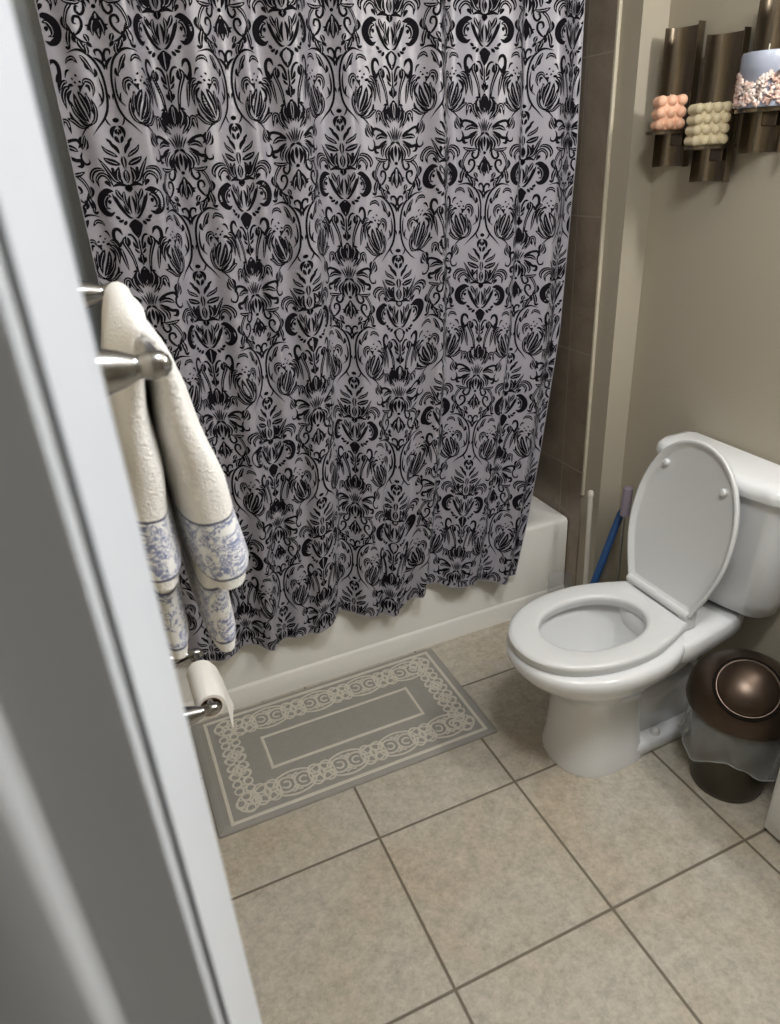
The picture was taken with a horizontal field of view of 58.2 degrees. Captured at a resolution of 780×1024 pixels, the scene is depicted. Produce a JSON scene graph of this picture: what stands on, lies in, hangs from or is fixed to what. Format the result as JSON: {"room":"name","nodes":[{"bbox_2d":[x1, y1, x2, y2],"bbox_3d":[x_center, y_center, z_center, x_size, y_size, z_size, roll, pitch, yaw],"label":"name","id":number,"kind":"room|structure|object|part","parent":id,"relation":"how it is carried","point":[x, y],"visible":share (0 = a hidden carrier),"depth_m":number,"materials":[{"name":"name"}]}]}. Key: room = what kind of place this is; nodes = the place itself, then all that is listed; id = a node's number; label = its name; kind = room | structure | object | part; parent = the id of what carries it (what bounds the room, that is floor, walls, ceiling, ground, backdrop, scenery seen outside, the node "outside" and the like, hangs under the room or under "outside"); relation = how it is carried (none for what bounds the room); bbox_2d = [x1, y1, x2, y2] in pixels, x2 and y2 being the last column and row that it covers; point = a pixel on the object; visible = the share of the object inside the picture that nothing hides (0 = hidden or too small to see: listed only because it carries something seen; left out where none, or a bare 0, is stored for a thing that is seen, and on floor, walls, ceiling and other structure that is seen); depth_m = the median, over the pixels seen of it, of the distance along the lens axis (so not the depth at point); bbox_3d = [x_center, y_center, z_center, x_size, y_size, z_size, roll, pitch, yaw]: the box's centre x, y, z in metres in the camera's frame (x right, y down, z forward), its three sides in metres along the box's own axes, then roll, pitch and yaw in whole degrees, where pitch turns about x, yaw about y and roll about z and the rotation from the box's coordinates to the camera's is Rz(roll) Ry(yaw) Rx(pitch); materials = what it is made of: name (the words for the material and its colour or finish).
{"room":"bathroom","nodes":[
{"label":"bathroom","id":0,"kind":"room"},
{"bbox_2d":[189,620,779,1023],"bbox_3d":[0.116,1.161,1.060,2.850,0.050,4.500,-14,29,-20],"label":"floor","id":1,"kind":"structure","parent":0,"point":[486,880],"depth_m":1.58,"materials":[{"name":"tile"}]},
{"bbox_2d":[191,648,496,838],"bbox_3d":[-0.144,0.635,2.058,0.806,0.012,0.430,-14,29,-20],"label":"bath rug","id":2,"kind":"object","parent":1,"relation":"on","point":[282,755],"visible":1,"depth_m":2.02,"materials":[{"name":"grey fabric"}]},
{"bbox_2d":[175,495,567,720],"bbox_3d":[-0.162,0.182,2.583,1.386,0.348,0.778,-14,29,-20],"label":"bathtub","id":3,"kind":"object","parent":1,"relation":"on","point":[255,673],"visible":0.16,"depth_m":2.31,"materials":[{"name":"white ceramic"}]},
{"bbox_3d":[-0.011,0.442,2.349,1.386,0.079,0.066,-14,29,-20],"label":"rail","id":4,"kind":"part","parent":3,"relation":"part of","materials":[{"name":"white ceramic"}]},
{"bbox_2d":[583,490,593,583],"bbox_3d":[0.649,0.176,2.295,0.074,0.528,0.074,-14,29,-20],"label":"plunger","id":5,"kind":"object","parent":1,"relation":"on","point":[590,494],"visible":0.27,"depth_m":2.25,"materials":[{"name":"white plastic"}]},
{"bbox_2d":[590,509,622,583],"bbox_3d":[0.648,0.238,2.230,0.252,0.478,0.060,-18,30,-26],"label":"scrub brush","id":6,"kind":"object","parent":1,"relation":"on","point":[609,542],"visible":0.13,"depth_m":2.21,"materials":[{"name":"blue plastic"}]},
{"bbox_2d":[617,485,632,580],"bbox_3d":[0.718,0.192,2.199,0.073,0.572,0.074,-14,29,-20],"label":"toilet brush","id":7,"kind":"object","parent":1,"relation":"on","point":[626,500],"visible":0.38,"depth_m":2.11,"materials":[{"name":"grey plastic"}]},
{"bbox_3d":[0.722,0.208,2.218,0.007,0.432,0.035,4,28,14],"label":"stem","id":8,"kind":"part","parent":7,"relation":"part of","materials":[{"name":"silver metal"}]},
{"bbox_2d":[506,431,779,777],"bbox_3d":[0.618,0.250,1.804,0.682,0.843,0.422,-14,29,-20],"label":"toilet","id":9,"kind":"object","parent":1,"relation":"on","point":[613,659],"visible":1,"depth_m":1.77,"materials":[{"name":"ceramic"}]},
{"bbox_3d":[0.505,0.292,1.777,0.428,0.032,0.328,-14,29,-20],"label":"seat","id":10,"kind":"part","parent":9,"relation":"part of","materials":[{"name":"plastic"}]},
{"bbox_3d":[0.730,0.026,1.759,0.093,0.415,0.328,-14,29,-20],"label":"lid","id":11,"kind":"part","parent":9,"relation":"part of","materials":[{"name":"plastic"}]},
{"bbox_3d":[0.836,-0.113,1.737,0.163,0.044,0.422,-14,29,-20],"label":"tank lid","id":12,"kind":"part","parent":9,"relation":"part of","materials":[{"name":"ceramic"}]},
{"bbox_3d":[0.851,0.064,1.829,0.145,0.351,0.398,-14,29,-20],"label":"tank","id":13,"kind":"part","parent":9,"relation":"part of","materials":[{"name":"ceramic"}]},
{"bbox_2d":[686,648,779,802],"bbox_3d":[0.865,0.517,1.742,0.258,0.396,0.258,-14,29,-20],"label":"waste bin","id":14,"kind":"object","parent":1,"relation":"on","point":[733,694],"visible":1,"depth_m":1.66,"materials":[{"name":"brown metal"}]},
{"bbox_3d":[0.859,0.415,1.690,0.258,0.122,0.258,-14,29,-20],"label":"lid","id":15,"kind":"part","parent":14,"relation":"part of","materials":[{"name":"brown metal"}]},
{"bbox_2d":[764,768,779,840],"bbox_3d":[1.224,0.609,1.032,0.264,0.835,1.242,-14,29,-20],"label":"vanity cabinet","id":16,"kind":"object","parent":1,"relation":"on","point":[772,822],"visible":1,"depth_m":1.62,"materials":[{"name":"wood"}]},
{"bbox_3d":[0.988,0.519,1.245,0.016,0.710,0.585,-14,29,-20],"label":"door","id":17,"kind":"part","parent":16,"relation":"part of","materials":[{"name":"white wood"}]},
{"bbox_2d":[533,0,670,587],"bbox_3d":[0.530,-0.886,2.331,0.188,2.400,0.914,-14,29,-20],"label":"wall","id":18,"kind":"structure","parent":0,"point":[644,23],"depth_m":2.01,"materials":[{"name":"paint"}]},
{"bbox_2d":[581,0,622,495],"bbox_3d":[0.584,-0.920,1.882,0.010,1.940,0.010,-14,29,-20],"label":"trim","id":19,"kind":"structure","parent":18,"relation":"attached to","point":[620,2],"depth_m":1.95,"materials":[{"name":"beige tile"}]},
{"bbox_3d":[-0.126,-1.294,1.490,1.388,0.060,0.060,-14,29,-20],"label":"shower curtain rod","id":20,"kind":"object","parent":18,"relation":"attached to","visible":0},
{"bbox_2d":[10,0,102,347],"bbox_3d":[-0.097,-0.555,1.905,1.378,1.666,0.035,-14,29,-20],"label":"wall","id":21,"kind":"structure","parent":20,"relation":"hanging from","point":[25,13],"depth_m":1.50,"materials":[{"name":"grey paint"}]},
{"bbox_2d":[35,0,584,661],"bbox_3d":[-0.047,-0.470,1.843,1.318,1.765,0.133,-14,29,-20],"label":"shower curtain","id":22,"kind":"object","parent":20,"relation":"hanging from","point":[343,226],"visible":0.95,"depth_m":1.76,"materials":[{"name":"fabric"}]},
{"bbox_2d":[611,0,779,662],"bbox_3d":[1.392,-0.086,0.651,0.100,2.400,3.386,-14,29,-20],"label":"wall","id":23,"kind":"structure","parent":0,"point":[707,353],"depth_m":1.78,"materials":[{"name":"paint"}]},
{"bbox_2d":[645,20,705,166],"bbox_3d":[0.673,-0.988,1.675,0.112,0.295,0.108,-14,29,-20],"label":"candle sconce","id":24,"kind":"object","parent":23,"relation":"attached to","point":[683,46],"visible":0.84,"depth_m":1.69,"materials":[{"name":"brown metal"}]},
{"bbox_2d":[645,130,684,134],"bbox_3d":[0.674,-0.923,1.704,0.104,0.007,0.104,-14,29,-20],"label":"tray","id":25,"kind":"object","parent":24,"relation":"on","point":[669,132],"depth_m":1.67,"materials":[{"name":"brown metal"}]},
{"bbox_2d":[650,94,687,130],"bbox_3d":[0.668,-0.957,1.679,0.071,0.076,0.071,0,27,6],"label":"candle","id":26,"kind":"object","parent":24,"relation":"on","point":[668,112],"visible":0.98,"depth_m":1.66,"materials":[{"name":"pink wax"}]},
{"bbox_2d":[684,26,751,182],"bbox_3d":[0.727,-0.907,1.581,0.112,0.298,0.108,-14,29,-20],"label":"candle sconce","id":27,"kind":"object","parent":23,"relation":"attached to","point":[724,53],"visible":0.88,"depth_m":1.59,"materials":[{"name":"brown metal"}]},
{"bbox_2d":[684,101,732,145],"bbox_3d":[0.717,-0.876,1.582,0.080,0.087,0.080,0,27,7],"label":"candle","id":28,"kind":"object","parent":27,"relation":"on","point":[707,122],"visible":1,"depth_m":1.55,"materials":[{"name":"beige wax"}]},
{"bbox_2d":[684,144,736,149],"bbox_3d":[0.729,-0.839,1.611,0.104,0.007,0.104,-14,29,-20],"label":"tray","id":29,"kind":"object","parent":27,"relation":"on","point":[722,146],"depth_m":1.58,"materials":[{"name":"brown metal"}]},
{"bbox_2d":[690,659,779,752],"bbox_3d":[0.939,0.496,2.115,0.012,0.090,0.861,-14,29,-20],"label":"baseboard","id":30,"kind":"structure","parent":23,"relation":"attached to","point":[695,661],"depth_m":2.12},
{"bbox_2d":[734,0,779,153],"bbox_3d":[0.777,-0.906,1.445,0.112,0.298,0.108,-14,29,-20],"label":"candle sconce","id":31,"kind":"object","parent":23,"relation":"attached to","point":[760,127],"visible":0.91,"depth_m":1.49,"materials":[{"name":"brown metal"}]},
{"bbox_2d":[733,43,779,108],"bbox_3d":[0.764,-0.888,1.428,0.107,0.112,0.108,-14,29,-20],"label":"candle","id":32,"kind":"object","parent":31,"relation":"on","point":[757,85],"visible":1,"depth_m":1.40,"materials":[{"name":"wax"}]},
{"bbox_2d":[734,106,779,113],"bbox_3d":[0.778,-0.845,1.473,0.104,0.007,0.104,-14,29,-20],"label":"tray","id":33,"kind":"object","parent":31,"relation":"on","point":[762,110],"depth_m":1.45,"materials":[{"name":"brown metal"}]},
{"bbox_3d":[-0.072,0.267,0.133,0.120,2.400,3.425,-14,29,-20],"label":"wall","id":34,"kind":"structure","parent":0,"visible":0},
{"bbox_2d":[0,308,214,1023],"bbox_3d":[-0.126,0.346,0.339,0.124,2.080,0.033,-14,29,-20],"label":"door","id":35,"kind":"structure","parent":34,"relation":"in","point":[93,930],"depth_m":0.22,"materials":[{"name":"white wood"}]},
{"bbox_2d":[79,280,171,396],"bbox_3d":[-0.317,-0.211,0.778,0.081,0.057,0.530,-14,29,-20],"label":"towel bar","id":36,"kind":"object","parent":34,"relation":"attached to","point":[120,370],"visible":0.49,"depth_m":0.58,"materials":[{"name":"silver metal"}]},
{"bbox_3d":[-0.412,-0.304,0.975,0.081,0.055,0.055,-14,29,-20],"label":"post","id":37,"kind":"part","parent":36,"relation":"part of","materials":[{"name":"silver metal"}]},
{"bbox_3d":[-0.222,-0.118,0.581,0.081,0.055,0.055,-14,29,-20],"label":"post","id":38,"kind":"part","parent":36,"relation":"part of","materials":[{"name":"silver metal"}]},
{"bbox_3d":[-0.293,-0.217,0.787,0.016,0.018,0.465,-14,29,-20],"label":"rail","id":39,"kind":"part","parent":36,"relation":"part of","materials":[{"name":"silver metal"}]},
{"bbox_2d":[101,282,248,658],"bbox_3d":[-0.276,-0.057,0.874,0.134,0.419,0.300,-14,29,-20],"label":"towel","id":40,"kind":"object","parent":36,"relation":"hanging from","point":[183,504],"visible":0.79,"depth_m":0.76,"materials":[{"name":"fabric"}]},
{"bbox_2d":[0,0,261,1023],"bbox_3d":[-0.078,0.315,0.395,0.023,2.080,0.084,-14,29,-20],"label":"trim","id":41,"kind":"structure","parent":34,"relation":"attached to","point":[42,304],"depth_m":0.21,"materials":[{"name":"white paint"}]},
{"bbox_2d":[172,648,220,726],"bbox_3d":[-0.360,0.307,1.249,0.084,0.048,0.214,-14,29,-20],"label":"toilet paper holder","id":42,"kind":"object","parent":34,"relation":"attached to","point":[194,714],"visible":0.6,"depth_m":1.18,"materials":[{"name":"silver metal"}]},
{"bbox_3d":[-0.394,0.274,1.318,0.084,0.048,0.048,-14,29,-20],"label":"post","id":43,"kind":"part","parent":42,"relation":"part of","materials":[{"name":"silver metal"}]},
{"bbox_3d":[-0.327,0.340,1.181,0.084,0.048,0.048,-14,29,-20],"label":"post","id":44,"kind":"part","parent":42,"relation":"part of","materials":[{"name":"silver metal"}]},
{"bbox_2d":[187,660,233,726],"bbox_3d":[-0.321,0.336,1.270,0.069,0.100,0.108,-14,29,-20],"label":"toilet paper roll","id":45,"kind":"object","parent":42,"relation":"on","point":[205,681],"visible":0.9,"depth_m":1.24,"materials":[{"name":"paper"}]}
]}

